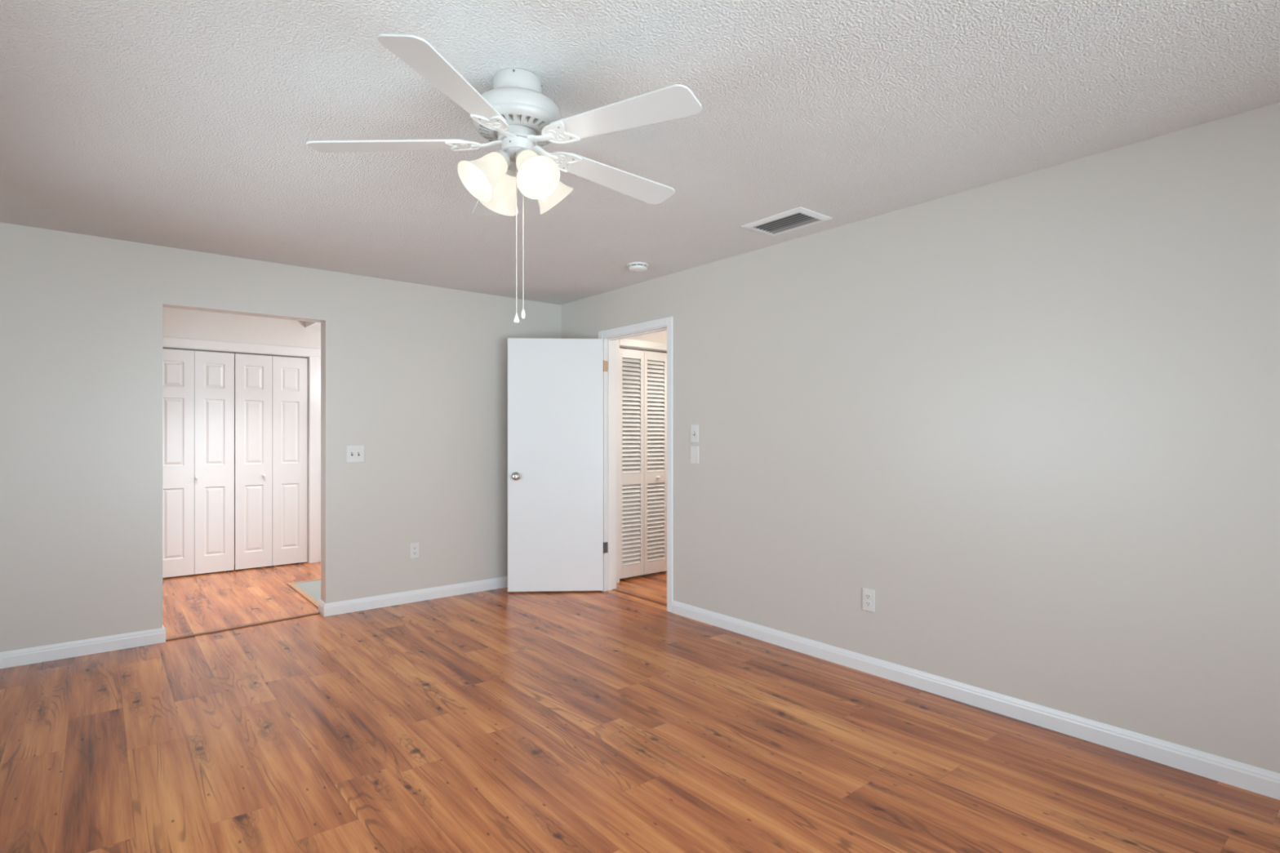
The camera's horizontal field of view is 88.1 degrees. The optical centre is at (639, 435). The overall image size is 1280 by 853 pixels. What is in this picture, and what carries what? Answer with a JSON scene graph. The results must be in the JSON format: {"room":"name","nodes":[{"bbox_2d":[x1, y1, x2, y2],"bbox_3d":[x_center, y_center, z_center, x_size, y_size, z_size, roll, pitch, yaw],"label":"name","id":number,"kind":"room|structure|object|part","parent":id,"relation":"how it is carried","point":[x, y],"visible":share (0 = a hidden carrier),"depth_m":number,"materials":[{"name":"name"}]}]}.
{"room":"empty bedroom","nodes":[
{"label":"empty bedroom","id":0,"kind":"room"},
{"bbox_2d":[162,306,320,564],"bbox_3d":[-3.914,0.052,6.426,4.500,2.440,0.500,0,0,-39],"label":"wall","id":1,"kind":"structure","parent":0,"point":[176,322],"depth_m":6.27,"materials":[{"name":"paint"}]},
{"bbox_2d":[162,348,234,577],"bbox_3d":[-4.047,0.243,6.008,0.621,2.030,0.065,0,0,-39],"label":"door","id":2,"kind":"structure","parent":1,"relation":"in","point":[198,386],"depth_m":6.02,"materials":[{"name":"white paint"}]},
{"bbox_2d":[162,346,307,358],"bbox_3d":[-3.815,-0.782,6.222,1.259,0.008,0.030,0,0,-39],"label":"door track","id":3,"kind":"object","parent":1,"relation":"attached to","point":[162,347],"visible":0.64,"depth_m":6.21,"materials":[{"name":"metal"}]},
{"bbox_2d":[162,337,320,563],"bbox_3d":[-3.702,0.199,6.265,1.633,2.146,0.016,0,0,-39],"label":"door frame","id":4,"kind":"structure","parent":1,"relation":"attached to","point":[313,354],"depth_m":6.60,"materials":[{"name":"white paint"}]},
{"bbox_2d":[235,353,307,569],"bbox_3d":[-3.560,0.243,6.407,0.621,2.030,0.065,0,0,-39],"label":"door","id":5,"kind":"structure","parent":1,"relation":"in","point":[271,392],"depth_m":6.39,"materials":[{"name":"white paint"}]},
{"bbox_2d":[318,357,320,560],"bbox_3d":[-2.959,0.237,6.862,0.700,2.046,0.037,0,0,-39],"label":"door frame","id":6,"kind":"structure","parent":1,"relation":"in","point":[319,358],"depth_m":6.66,"materials":[{"name":"white paint"}]},
{"bbox_2d":[0,222,560,652],"bbox_3d":[-2.400,0.052,4.607,4.534,2.440,0.130,0,0,-39],"label":"wall","id":7,"kind":"structure","parent":0,"point":[415,375],"depth_m":4.08,"materials":[{"name":"beige paint"}]},
{"bbox_2d":[0,627,165,668],"bbox_3d":[-3.461,1.228,3.643,1.381,0.088,0.014,0,0,-39],"label":"baseboard","id":8,"kind":"structure","parent":7,"relation":"attached to","point":[8,659],"depth_m":3.82,"materials":[{"name":"white paint"}]},
{"bbox_2d":[318,599,324,615],"bbox_3d":[-2.271,1.228,4.722,0.014,0.088,0.144,0,0,-39],"label":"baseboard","id":9,"kind":"structure","parent":7,"relation":"attached to","point":[321,602],"depth_m":4.72,"materials":[{"name":"white paint"}]},
{"bbox_2d":[346,445,364,462],"bbox_3d":[-2.058,0.132,4.788,0.126,0.124,0.023,0,0,-39],"label":"light switch","id":10,"kind":"object","parent":7,"relation":"attached to","point":[354,454],"visible":1,"depth_m":4.79,"materials":[{"name":"white plastic"}]},
{"bbox_2d":[409,542,419,559],"bbox_3d":[-1.727,0.880,5.069,0.073,0.119,0.009,0,0,-39],"label":"wall outlet","id":11,"kind":"object","parent":7,"relation":"attached to","point":[414,547],"visible":1,"depth_m":5.07,"materials":[{"name":"white plastic"}]},
{"bbox_2d":[323,576,507,616],"bbox_3d":[-1.464,1.228,5.282,1.972,0.088,0.014,0,0,-39],"label":"baseboard","id":12,"kind":"structure","parent":7,"relation":"attached to","point":[407,597],"depth_m":5.04,"materials":[{"name":"white paint"}]},
{"bbox_2d":[305,321,320,328],"bbox_3d":[-2.062,-1.122,6.295,1.598,0.093,2.048,0,0,-39],"label":"ceiling","id":13,"kind":"structure","parent":0,"point":[308,324],"depth_m":6.48,"materials":[{"name":"white paint"}]},
{"bbox_2d":[0,0,1279,305],"bbox_3d":[-0.405,-1.208,2.176,4.534,0.080,6.419,0,0,-39],"label":"ceiling","id":14,"kind":"structure","parent":0,"point":[188,125],"depth_m":2.36,"materials":[{"name":"white paint"}]},
{"bbox_2d":[306,33,702,323],"bbox_3d":[-0.444,-0.764,2.166,1.238,0.806,1.274,0,0,0],"label":"ceiling fan","id":15,"kind":"object","parent":14,"relation":"hanging from","point":[514,115],"visible":1,"depth_m":2.09,"materials":[{"name":"white metal"}]},
{"bbox_3d":[-0.812,-0.944,2.151,0.500,0.006,0.133,-3,10,-3],"label":"blade","id":16,"kind":"part","parent":15,"relation":"part of","materials":[{"name":"white laminate"}]},
{"bbox_3d":[-0.506,-0.944,1.779,0.133,0.006,0.500,10,5,14],"label":"blade","id":17,"kind":"part","parent":15,"relation":"part of","materials":[{"name":"white laminate"}]},
{"bbox_3d":[-0.486,-0.846,2.115,0.143,0.143,0.126,0,45,53],"label":"lamp shade","id":18,"kind":"part","parent":15,"relation":"part of","materials":[{"name":"white glass"}]},
{"bbox_3d":[-0.501,-0.958,2.170,0.104,0.020,0.042,-3,10,-3],"label":"iron arm","id":19,"kind":"part","parent":15,"relation":"part of","materials":[{"name":"white metal"}]},
{"bbox_3d":[-0.553,-0.944,2.557,0.133,0.006,0.500,-11,1,-22],"label":"blade","id":20,"kind":"part","parent":15,"relation":"part of","materials":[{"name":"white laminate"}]},
{"bbox_3d":[-0.464,-0.846,2.259,0.143,0.143,0.126,0,-45,-37],"label":"lamp shade","id":21,"kind":"part","parent":15,"relation":"part of","materials":[{"name":"white glass"}]},
{"bbox_2d":[495,149,511,168],"bbox_3d":[-0.437,-0.907,2.151,0.063,0.063,0.054,0,45,53],"label":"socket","id":22,"kind":"object","parent":15,"relation":"attached to","point":[505,155],"depth_m":2.12,"materials":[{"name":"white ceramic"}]},
{"bbox_3d":[-0.427,-0.958,2.081,0.042,0.020,0.104,10,5,14],"label":"iron arm","id":23,"kind":"part","parent":15,"relation":"part of","materials":[{"name":"white metal"}]},
{"bbox_2d":[505,161,518,177],"bbox_3d":[-0.428,-0.907,2.210,0.063,0.063,0.054,0,-45,-37],"label":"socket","id":24,"kind":"object","parent":15,"relation":"attached to","point":[511,172],"depth_m":2.20,"materials":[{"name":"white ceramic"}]},
{"bbox_3d":[-0.398,-0.673,2.130,0.002,0.560,0.002,0,0,0],"label":"pull chain","id":25,"kind":"part","parent":15,"relation":"part of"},
{"bbox_2d":[515,147,529,159],"bbox_3d":[-0.378,-0.907,2.142,0.063,0.063,0.054,0,45,-37],"label":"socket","id":26,"kind":"object","parent":15,"relation":"attached to","point":[517,150],"depth_m":2.11,"materials":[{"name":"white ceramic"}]},
{"bbox_3d":[-0.351,-0.861,2.105,0.055,0.089,0.055,0,-45,-37],"label":"bulb","id":27,"kind":"part","parent":15,"relation":"part of","materials":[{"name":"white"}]},
{"bbox_3d":[-0.342,-0.846,2.093,0.143,0.143,0.126,0,45,-37],"label":"lamp shade","id":28,"kind":"part","parent":15,"relation":"part of","materials":[{"name":"white glass"}]},
{"bbox_3d":[-0.320,-0.958,2.123,0.104,0.020,0.042,3,-8,33],"label":"iron arm","id":29,"kind":"part","parent":15,"relation":"part of","materials":[{"name":"white metal"}]},
{"bbox_3d":[-0.328,-0.958,2.238,0.104,0.020,0.042,4,-12,-39],"label":"iron arm","id":30,"kind":"part","parent":15,"relation":"part of","materials":[{"name":"white metal"}]},
{"bbox_3d":[-0.320,-0.846,2.237,0.143,0.143,0.126,0,-45,53],"label":"lamp shade","id":31,"kind":"part","parent":15,"relation":"part of","materials":[{"name":"white glass"}]},
{"bbox_3d":[-0.087,-0.944,2.436,0.500,0.006,0.133,4,-12,-39],"label":"blade","id":32,"kind":"part","parent":15,"relation":"part of","materials":[{"name":"white laminate"}]},
{"bbox_3d":[-0.058,-0.944,1.956,0.500,0.006,0.133,3,-8,33],"label":"blade","id":33,"kind":"part","parent":15,"relation":"part of","materials":[{"name":"white laminate"}]},
{"bbox_2d":[627,262,648,272],"bbox_3d":[-0.014,-1.146,4.516,0.144,0.044,0.144,0,0,-39],"label":"smoke detector","id":34,"kind":"object","parent":14,"relation":"attached to","point":[637,267],"visible":1,"depth_m":4.47,"materials":[{"name":"white plastic"}]},
{"bbox_2d":[741,206,832,236],"bbox_3d":[0.798,-1.163,3.617,0.278,0.011,0.404,0,0,-39],"label":"ceiling vent","id":35,"kind":"object","parent":14,"relation":"in","point":[800,217],"visible":1,"depth_m":3.59,"materials":[{"name":"white metal"}]},
{"bbox_2d":[0,561,1279,852],"bbox_3d":[-0.184,1.300,4.008,7.200,0.064,8.970,0,0,-39],"label":"floor","id":36,"kind":"structure","parent":0,"point":[497,720],"depth_m":2.68,"materials":[{"name":"laminate"}]},
{"bbox_2d":[165,612,319,640],"bbox_3d":[-2.621,1.268,4.423,0.909,0.007,0.038,0,0,-44],"label":"floor strip","id":37,"kind":"object","parent":36,"relation":"on","point":[314,613],"visible":0.9,"depth_m":4.38,"materials":[{"name":"brown wood"}]},
{"bbox_2d":[287,582,318,608],"bbox_3d":[-2.652,1.268,5.251,0.044,0.008,1.146,0,0,-39],"label":"floor strip","id":38,"kind":"object","parent":36,"relation":"on","point":[315,602],"visible":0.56,"depth_m":5.27,"materials":[{"name":"beige wood"}]},
{"bbox_2d":[293,578,320,582],"bbox_3d":[-2.260,1.268,6.295,1.888,0.008,0.030,0,0,-39],"label":"floor strip","id":39,"kind":"object","parent":36,"relation":"on","point":[317,579],"visible":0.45,"depth_m":5.76,"materials":[{"name":"beige wood"}]},
{"bbox_2d":[612,588,666,606],"bbox_3d":[0.028,1.270,5.171,0.033,0.004,0.772,0,0,-39],"label":"floor strip","id":40,"kind":"object","parent":36,"relation":"on","point":[615,589],"visible":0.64,"depth_m":5.20,"materials":[{"name":"brown wood"}]},
{"bbox_2d":[619,330,666,573],"bbox_3d":[0.560,0.052,6.668,2.676,2.440,0.500,0,0,-39],"label":"wall","id":41,"kind":"structure","parent":0,"point":[660,336],"depth_m":6.32,"materials":[{"name":"paint"}]},
{"bbox_2d":[616,337,666,582],"bbox_3d":[0.007,0.211,5.884,0.795,2.122,0.012,0,0,-39],"label":"door frame","id":42,"kind":"structure","parent":41,"relation":"attached to","point":[624,342],"depth_m":5.72,"materials":[{"name":"white paint"}]},
{"bbox_2d":[619,348,666,578],"bbox_3d":[0.038,0.241,5.921,0.565,2.005,0.061,0,0,-39],"label":"door","id":43,"kind":"structure","parent":41,"relation":"in","point":[643,564],"depth_m":5.91,"materials":[{"name":"white paint"}]},
{"bbox_3d":[-0.082,-0.176,5.845,0.211,1.009,0.027,0,0,-39],"label":"louver panel","id":44,"kind":"part","parent":43,"relation":"part of","materials":[{"name":"white paint"}]},
{"bbox_3d":[-0.082,0.783,5.845,0.211,0.701,0.027,0,0,-39],"label":"louver panel","id":45,"kind":"part","parent":43,"relation":"part of","materials":[{"name":"white paint"}]},
{"bbox_3d":[0.137,-0.176,6.025,0.211,1.009,0.027,0,0,-39],"label":"louver panel","id":46,"kind":"part","parent":43,"relation":"part of","materials":[{"name":"white paint"}]},
{"bbox_3d":[0.137,0.783,6.025,0.211,0.701,0.027,0,0,-39],"label":"louver panel","id":47,"kind":"part","parent":43,"relation":"part of","materials":[{"name":"white paint"}]},
{"bbox_2d":[619,346,666,352],"bbox_3d":[0.026,-0.775,5.937,0.574,0.010,0.030,0,0,-39],"label":"door track","id":48,"kind":"object","parent":41,"relation":"attached to","point":[623,347],"visible":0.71,"depth_m":5.92,"materials":[{"name":"metal"}]},
{"bbox_2d":[560,102,1279,773],"bbox_3d":[1.335,0.052,3.520,0.120,2.440,6.289,0,0,-39],"label":"wall","id":49,"kind":"structure","parent":0,"point":[1035,415],"depth_m":2.94,"materials":[{"name":"beige paint"}]},
{"bbox_2d":[507,337,607,591],"bbox_3d":[-0.667,0.235,5.372,0.808,2.047,0.162,0,0,-3],"label":"door","id":50,"kind":"structure","parent":49,"relation":"in","point":[555,386],"depth_m":5.36,"materials":[{"name":"white paint"}]},
{"bbox_3d":[-1.001,0.327,5.308,0.068,0.068,0.062,0,0,-3],"label":"knob","id":51,"kind":"part","parent":50,"relation":"part of","materials":[{"name":"silver metal"}]},
{"bbox_2d":[598,315,673,612],"bbox_3d":[-0.001,0.206,5.147,0.148,2.132,0.908,0,0,-39],"label":"door frame","id":52,"kind":"structure","parent":49,"relation":"attached to","point":[610,336],"depth_m":5.42,"materials":[{"name":"white paint"}]},
{"bbox_2d":[690,445,698,463],"bbox_3d":[0.379,0.132,4.584,0.008,0.122,0.078,0,0,-39],"label":"blank wall plate","id":53,"kind":"object","parent":49,"relation":"attached to","point":[694,449],"visible":1,"depth_m":4.58,"materials":[{"name":"white plastic"}]},
{"bbox_2d":[690,424,698,442],"bbox_3d":[0.373,-0.015,4.580,0.023,0.122,0.078,0,0,-39],"label":"light switch","id":54,"kind":"object","parent":49,"relation":"attached to","point":[694,428],"visible":1,"depth_m":4.58,"materials":[{"name":"white plastic"}]},
{"bbox_2d":[862,587,875,612],"bbox_3d":[1.226,0.882,3.550,0.009,0.119,0.073,0,0,-39],"label":"wall outlet","id":55,"kind":"object","parent":49,"relation":"attached to","point":[868,595],"visible":1,"depth_m":3.55,"materials":[{"name":"white plastic"}]},
{"bbox_2d":[865,593,871,599],"bbox_3d":[1.224,0.862,3.548,0.003,0.028,0.034,0,0,-39],"label":"receptacle","id":56,"kind":"object","parent":55,"relation":"attached to","point":[868,596],"depth_m":3.55,"materials":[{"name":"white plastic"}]},
{"bbox_2d":[865,600,871,606],"bbox_3d":[1.224,0.901,3.548,0.003,0.028,0.034,0,0,-39],"label":"receptacle","id":57,"kind":"object","parent":55,"relation":"attached to","point":[868,603],"depth_m":3.55,"materials":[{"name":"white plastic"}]},
{"bbox_2d":[672,600,1279,799],"bbox_3d":[1.716,1.228,2.949,0.014,0.088,4.663,0,0,-39],"label":"baseboard","id":58,"kind":"structure","parent":49,"relation":"attached to","point":[1256,780],"depth_m":2.93,"materials":[{"name":"white paint"}]}
]}

